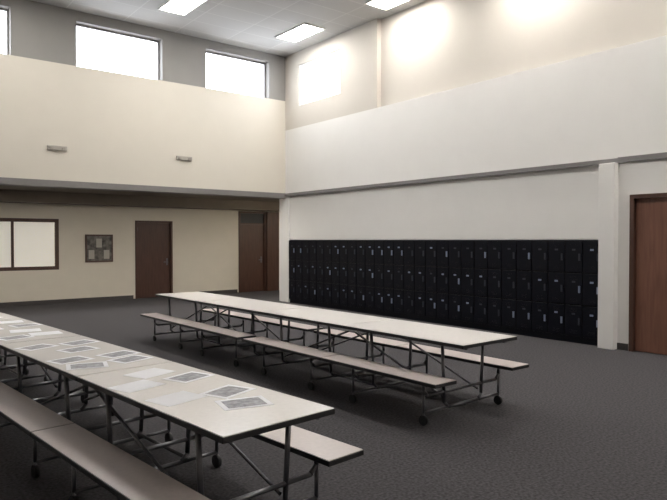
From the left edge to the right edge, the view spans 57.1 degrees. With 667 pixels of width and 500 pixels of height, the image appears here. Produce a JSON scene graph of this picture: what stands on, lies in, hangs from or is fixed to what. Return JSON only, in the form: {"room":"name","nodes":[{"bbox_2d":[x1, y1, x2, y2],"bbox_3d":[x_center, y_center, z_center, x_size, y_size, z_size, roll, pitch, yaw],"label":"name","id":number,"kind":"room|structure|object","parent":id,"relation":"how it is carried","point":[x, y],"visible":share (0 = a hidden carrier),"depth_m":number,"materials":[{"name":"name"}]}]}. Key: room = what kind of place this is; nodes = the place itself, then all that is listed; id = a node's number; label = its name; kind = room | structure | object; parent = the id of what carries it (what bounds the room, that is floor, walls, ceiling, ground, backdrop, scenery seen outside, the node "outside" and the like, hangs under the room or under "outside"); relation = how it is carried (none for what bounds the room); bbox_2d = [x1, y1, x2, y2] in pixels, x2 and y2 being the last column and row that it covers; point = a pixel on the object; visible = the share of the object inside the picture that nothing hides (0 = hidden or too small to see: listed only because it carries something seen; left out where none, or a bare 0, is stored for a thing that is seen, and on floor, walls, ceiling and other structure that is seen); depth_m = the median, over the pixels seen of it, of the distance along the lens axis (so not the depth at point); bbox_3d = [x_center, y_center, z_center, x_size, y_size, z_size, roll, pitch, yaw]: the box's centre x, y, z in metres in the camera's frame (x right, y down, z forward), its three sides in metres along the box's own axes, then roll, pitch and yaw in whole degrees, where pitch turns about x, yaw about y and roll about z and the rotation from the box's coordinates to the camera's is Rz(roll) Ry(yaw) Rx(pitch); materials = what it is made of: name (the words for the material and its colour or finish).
{"room":"school cafeteria","nodes":[
{"label":"school cafeteria","id":0,"kind":"room"},
{"bbox_2d":[0,202,268,302],"bbox_3d":[-7.479,-0.039,15.945,18.000,2.860,0.300,-1,1,-38],"label":"wall","id":1,"kind":"structure","parent":0,"point":[205,241],"depth_m":16.96,"materials":[{"name":"beige paint"}]},
{"bbox_2d":[0,218,58,270],"bbox_3d":[-8.041,-0.139,15.347,2.180,1.320,0.060,-1,1,-38],"label":"window","id":2,"kind":"structure","parent":1,"relation":"in","point":[12,220],"depth_m":15.59,"materials":[{"name":"brown wood"}]},
{"bbox_2d":[0,222,54,266],"bbox_3d":[-8.152,-0.141,15.489,2.080,1.280,0.020,-1,1,-38],"label":"window shade","id":3,"kind":"object","parent":2,"relation":"attached to","point":[34,242],"visible":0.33,"depth_m":15.73,"materials":[{"name":"beige fabric"}]},
{"bbox_2d":[85,234,112,261],"bbox_3d":[-6.350,-0.045,16.620,0.730,0.750,0.038,-1,1,-38],"label":"notice board","id":4,"kind":"object","parent":1,"relation":"attached to","point":[98,248],"visible":1,"depth_m":16.59,"materials":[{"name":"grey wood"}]},
{"bbox_2d":[0,289,236,306],"bbox_3d":[-8.736,1.360,14.775,14.550,0.100,0.015,-1,1,-38],"label":"baseboard","id":5,"kind":"structure","parent":1,"relation":"attached to","point":[21,303],"depth_m":16.30,"materials":[{"name":"rubber"}]},
{"bbox_2d":[135,220,172,298],"bbox_3d":[-5.176,0.264,17.632,1.100,2.200,0.150,-1,1,-38],"label":"door","id":6,"kind":"structure","parent":1,"relation":"in","point":[153,239],"depth_m":17.62,"materials":[{"name":"brown wood"}]},
{"bbox_2d":[238,211,265,291],"bbox_3d":[-2.624,0.051,19.642,1.000,2.560,0.150,-1,1,-38],"label":"door","id":7,"kind":"structure","parent":1,"relation":"in","point":[251,225],"depth_m":19.64,"materials":[{"name":"brown wood"}]},
{"bbox_2d":[266,212,278,290],"bbox_3d":[-2.058,0.044,20.094,0.450,2.560,0.300,-1,1,-38],"label":"door","id":8,"kind":"structure","parent":1,"relation":"attached to","point":[272,218],"depth_m":19.96,"materials":[{"name":"brown wood"}]},
{"bbox_2d":[0,185,278,211],"bbox_3d":[-6.519,-1.384,14.706,18.600,0.430,3.400,-1,1,-38],"label":"ceiling","id":9,"kind":"structure","parent":0,"point":[8,194],"depth_m":16.50,"materials":[{"name":"paint"}]},
{"bbox_2d":[0,0,284,192],"bbox_3d":[-6.905,-3.225,12.015,14.100,3.640,0.300,-1,1,-38],"label":"wall","id":10,"kind":"structure","parent":0,"point":[115,128],"depth_m":13.71,"materials":[{"name":"beige paint"}]},
{"bbox_2d":[0,8,8,54],"bbox_3d":[-7.269,-4.347,11.773,1.850,0.950,0.060,-1,1,-38],"label":"window","id":11,"kind":"structure","parent":10,"relation":"in","point":[1,9],"depth_m":12.31,"materials":[{"name":"grey metal"}]},
{"bbox_2d":[47,145,66,150],"bbox_3d":[-5.730,-2.117,12.723,0.400,0.100,0.072,-1,1,-38],"label":"emergency light","id":12,"kind":"object","parent":10,"relation":"attached to","point":[49,147],"visible":1,"depth_m":12.72,"materials":[{"name":"beige plastic"}]},
{"bbox_2d":[76,24,159,79],"bbox_3d":[-4.816,-4.378,13.708,1.900,0.950,0.060,-1,1,-38],"label":"window","id":13,"kind":"structure","parent":10,"relation":"in","point":[77,25],"depth_m":13.93,"materials":[{"name":"grey metal"}]},
{"bbox_2d":[0,177,285,198],"bbox_3d":[-6.899,-1.371,12.037,14.100,0.130,0.320,-1,1,-38],"label":"trim","id":14,"kind":"structure","parent":10,"relation":"attached to","point":[3,180],"depth_m":13.73,"materials":[{"name":"grey paint"}]},
{"bbox_2d":[176,156,191,160],"bbox_3d":[-3.515,-2.165,14.469,0.400,0.100,0.072,-1,1,-38],"label":"emergency light","id":15,"kind":"object","parent":10,"relation":"attached to","point":[185,158],"visible":1,"depth_m":14.46,"materials":[{"name":"beige plastic"}]},
{"bbox_2d":[206,51,265,97],"bbox_3d":[-2.499,-4.408,15.534,1.800,0.950,0.060,-1,1,-38],"label":"window","id":16,"kind":"structure","parent":10,"relation":"in","point":[208,52],"depth_m":15.96,"materials":[{"name":"grey metal"}]},
{"bbox_2d":[31,0,426,56],"bbox_3d":[-1.323,-5.032,4.988,14.800,0.200,18.200,-1,1,-38],"label":"ceiling","id":17,"kind":"structure","parent":0,"point":[250,24],"depth_m":13.30,"materials":[{"name":"tile"}]},
{"bbox_2d":[158,0,207,15],"bbox_3d":[-3.067,-5.039,12.529,0.600,0.030,1.200,-1,1,-38],"label":"ceiling light","id":18,"kind":"object","parent":17,"relation":"attached to","point":[181,7],"depth_m":12.68,"materials":[{"name":"white plastic"}]},
{"bbox_2d":[275,23,325,42],"bbox_3d":[-0.790,-5.068,14.325,0.600,0.030,1.200,-1,1,-38],"label":"ceiling light","id":19,"kind":"object","parent":17,"relation":"attached to","point":[302,31],"depth_m":14.27,"materials":[{"name":"white plastic"}]},
{"bbox_2d":[365,0,409,10],"bbox_3d":[1.242,-5.034,12.234,0.600,0.030,1.200,-1,1,-38],"label":"ceiling light","id":20,"kind":"object","parent":17,"relation":"attached to","point":[385,5],"depth_m":12.52,"materials":[{"name":"white plastic"}]},
{"bbox_2d":[279,196,289,301],"bbox_3d":[-1.149,-0.048,16.517,0.450,2.860,0.440,-1,1,-38],"label":"column","id":21,"kind":"structure","parent":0,"point":[284,204],"depth_m":16.36,"materials":[{"name":"white paint"}]},
{"bbox_2d":[0,290,666,499],"bbox_3d":[-0.884,1.627,7.608,18.600,0.200,21.600,-1,1,-38],"label":"floor","id":22,"kind":"structure","parent":0,"point":[582,421],"depth_m":5.61,"materials":[{"name":"carpet"}]},
{"bbox_2d":[0,312,84,402],"bbox_3d":[-3.889,1.168,6.895,1.300,0.740,3.500,-1,1,-44],"label":"table","id":23,"kind":"object","parent":22,"relation":"on","point":[4,332],"visible":0.33,"depth_m":6.24,"materials":[{"name":"laminate"}]},
{"bbox_2d":[0,320,22,323],"bbox_3d":[-3.596,0.799,6.792,0.280,0.002,0.216,-1,1,-33],"label":"flyer","id":24,"kind":"object","parent":23,"relation":"on","point":[15,321],"visible":1,"depth_m":6.84,"materials":[{"name":"paper"}]},
{"bbox_2d":[0,335,34,340],"bbox_3d":[-2.974,0.816,5.716,0.216,0.002,0.280,1,1,35],"label":"flyer","id":25,"kind":"object","parent":23,"relation":"on","point":[16,336],"visible":1,"depth_m":5.71,"materials":[{"name":"paper"}]},
{"bbox_2d":[9,328,41,332],"bbox_3d":[-3.092,0.809,6.153,0.280,0.002,0.216,-1,1,-30],"label":"flyer","id":26,"kind":"object","parent":23,"relation":"on","point":[35,329],"visible":1,"depth_m":6.16,"materials":[{"name":"paper"}]},
{"bbox_2d":[9,323,42,327],"bbox_3d":[-3.290,0.803,6.543,0.216,0.002,0.280,1,1,38],"label":"flyer","id":27,"kind":"object","parent":23,"relation":"on","point":[28,324],"visible":1,"depth_m":6.52,"materials":[{"name":"paper"}]},
{"bbox_2d":[28,331,62,335],"bbox_3d":[-2.806,0.812,5.975,0.280,0.002,0.216,-1,1,-36],"label":"flyer","id":28,"kind":"object","parent":23,"relation":"on","point":[48,332],"visible":1,"depth_m":5.96,"materials":[{"name":"paper"}]},
{"bbox_2d":[0,335,363,499],"bbox_3d":[-1.458,1.210,4.349,1.300,0.740,3.500,-1,1,-44],"label":"table","id":29,"kind":"object","parent":22,"relation":"on","point":[125,476],"visible":0.94,"depth_m":3.66,"materials":[{"name":"laminate"}]},
{"bbox_2d":[14,344,59,350],"bbox_3d":[-2.519,0.824,5.207,0.216,0.002,0.280,0,1,28],"label":"flyer","id":30,"kind":"object","parent":29,"relation":"on","point":[38,346],"visible":1,"depth_m":5.18,"materials":[{"name":"paper"}]},
{"bbox_2d":[45,356,94,364],"bbox_3d":[-1.996,0.834,4.648,0.216,0.002,0.280,1,1,36],"label":"flyer","id":31,"kind":"object","parent":29,"relation":"on","point":[73,359],"visible":1,"depth_m":4.62,"materials":[{"name":"paper"}]},
{"bbox_2d":[55,346,99,352],"bbox_3d":[-2.123,0.826,5.101,0.216,0.002,0.280,1,1,35],"label":"flyer","id":32,"kind":"object","parent":29,"relation":"on","point":[81,348],"visible":1,"depth_m":5.08,"materials":[{"name":"paper"}]},
{"bbox_2d":[59,339,100,345],"bbox_3d":[-2.254,0.821,5.434,0.216,0.002,0.280,1,1,31],"label":"flyer","id":33,"kind":"object","parent":29,"relation":"on","point":[79,342],"visible":1,"depth_m":5.43,"materials":[{"name":"paper"}]},
{"bbox_2d":[66,361,108,369],"bbox_3d":[-1.784,0.837,4.441,0.280,0.002,0.216,0,1,-25],"label":"flyer","id":34,"kind":"object","parent":29,"relation":"on","point":[103,363],"visible":1,"depth_m":4.44,"materials":[{"name":"paper"}]},
{"bbox_2d":[95,350,140,357],"bbox_3d":[-1.716,0.830,4.888,0.216,0.002,0.280,1,1,33],"label":"flyer","id":35,"kind":"object","parent":29,"relation":"on","point":[121,353],"visible":1,"depth_m":4.87,"materials":[{"name":"paper"}]},
{"bbox_2d":[106,355,153,363],"bbox_3d":[-1.554,0.833,4.688,0.216,0.002,0.280,1,1,32],"label":"flyer","id":36,"kind":"object","parent":29,"relation":"on","point":[132,358],"visible":1,"depth_m":4.66,"materials":[{"name":"paper"}]},
{"bbox_2d":[108,379,164,392],"bbox_3d":[-1.226,0.847,3.819,0.216,0.002,0.280,1,1,34],"label":"flyer","id":37,"kind":"object","parent":29,"relation":"on","point":[143,384],"visible":1,"depth_m":3.80,"materials":[{"name":"paper"}]},
{"bbox_2d":[123,368,174,378],"bbox_3d":[-1.255,0.841,4.188,0.216,0.002,0.280,1,1,31],"label":"flyer","id":38,"kind":"object","parent":29,"relation":"on","point":[148,373],"visible":1,"depth_m":4.17,"materials":[{"name":"paper"}]},
{"bbox_2d":[144,391,206,406],"bbox_3d":[-0.903,0.852,3.521,0.216,0.002,0.280,1,1,36],"label":"flyer","id":39,"kind":"object","parent":29,"relation":"on","point":[180,397],"visible":1,"depth_m":3.51,"materials":[{"name":"paper"}]},
{"bbox_2d":[163,371,213,382],"bbox_3d":[-0.961,0.843,4.072,0.216,0.002,0.280,1,1,31],"label":"flyer","id":40,"kind":"object","parent":29,"relation":"on","point":[191,376],"visible":1,"depth_m":4.05,"materials":[{"name":"paper"}]},
{"bbox_2d":[200,384,255,398],"bbox_3d":[-0.636,0.849,3.684,0.216,0.002,0.280,1,1,29],"label":"flyer","id":41,"kind":"object","parent":29,"relation":"on","point":[227,391],"visible":1,"depth_m":3.67,"materials":[{"name":"paper"}]},
{"bbox_2d":[215,396,273,410],"bbox_3d":[-0.500,0.853,3.426,0.280,0.002,0.216,0,1,-26],"label":"flyer","id":42,"kind":"object","parent":29,"relation":"on","point":[254,401],"visible":1,"depth_m":3.43,"materials":[{"name":"paper"}]},
{"bbox_2d":[140,292,322,366],"bbox_3d":[-1.668,1.129,9.344,1.380,0.740,3.250,-1,1,-39],"label":"table","id":43,"kind":"object","parent":22,"relation":"on","point":[252,306],"visible":0.88,"depth_m":9.00,"materials":[{"name":"laminate"}]},
{"bbox_2d":[243,307,528,425],"bbox_3d":[0.402,1.170,6.812,1.380,0.740,3.250,-1,1,-39],"label":"table","id":44,"kind":"object","parent":22,"relation":"on","point":[459,338],"visible":1,"depth_m":6.37,"materials":[{"name":"laminate"}]},
{"bbox_2d":[289,240,597,345],"bbox_3d":[1.589,0.615,12.918,0.340,1.650,8.580,-1,1,-38],"label":"lockers","id":45,"kind":"object","parent":22,"relation":"on","point":[547,289],"visible":1,"depth_m":11.61,"materials":[{"name":"metal"}]},
{"bbox_2d":[285,0,666,346],"bbox_3d":[4.257,-1.757,9.634,0.450,6.500,17.900,-1,1,-38],"label":"wall","id":46,"kind":"structure","parent":0,"point":[429,88],"depth_m":11.27,"materials":[{"name":"white paint"}]},
{"bbox_2d":[299,50,339,105],"bbox_3d":[-0.331,-4.221,15.146,0.060,1.050,1.700,-1,1,-38],"label":"window","id":47,"kind":"structure","parent":46,"relation":"in","point":[337,51],"depth_m":15.70,"materials":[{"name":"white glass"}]},
{"bbox_2d":[285,152,666,195],"bbox_3d":[4.165,-1.352,9.377,0.060,0.080,17.600,-1,1,-38],"label":"trim","id":48,"kind":"structure","parent":46,"relation":"attached to","point":[663,155],"depth_m":10.78,"materials":[{"name":"grey paint"}]},
{"bbox_2d":[617,343,627,350],"bbox_3d":[6.952,1.505,5.890,0.020,0.100,8.600,-1,1,-38],"label":"baseboard","id":49,"kind":"structure","parent":46,"relation":"attached to","point":[620,346],"depth_m":9.19,"materials":[{"name":"rubber"}]},
{"bbox_2d":[628,193,666,354],"bbox_3d":[5.038,0.354,8.386,0.150,2.320,1.920,-1,1,-38],"label":"door","id":50,"kind":"structure","parent":46,"relation":"in","point":[648,212],"depth_m":8.93,"materials":[{"name":"brown wood"}]},
{"bbox_2d":[510,239,597,239],"bbox_3d":[1.776,0.608,13.085,0.120,1.660,8.590,-1,1,-38],"label":"wall","id":51,"kind":"structure","parent":0,"point":[510,239],"depth_m":10.46,"materials":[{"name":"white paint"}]},
{"bbox_2d":[598,162,618,349],"bbox_3d":[4.168,0.094,9.308,0.130,2.810,0.250,-1,1,-38],"label":"pillar","id":52,"kind":"structure","parent":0,"point":[608,172],"depth_m":9.24,"materials":[{"name":"white paint"}]}
]}

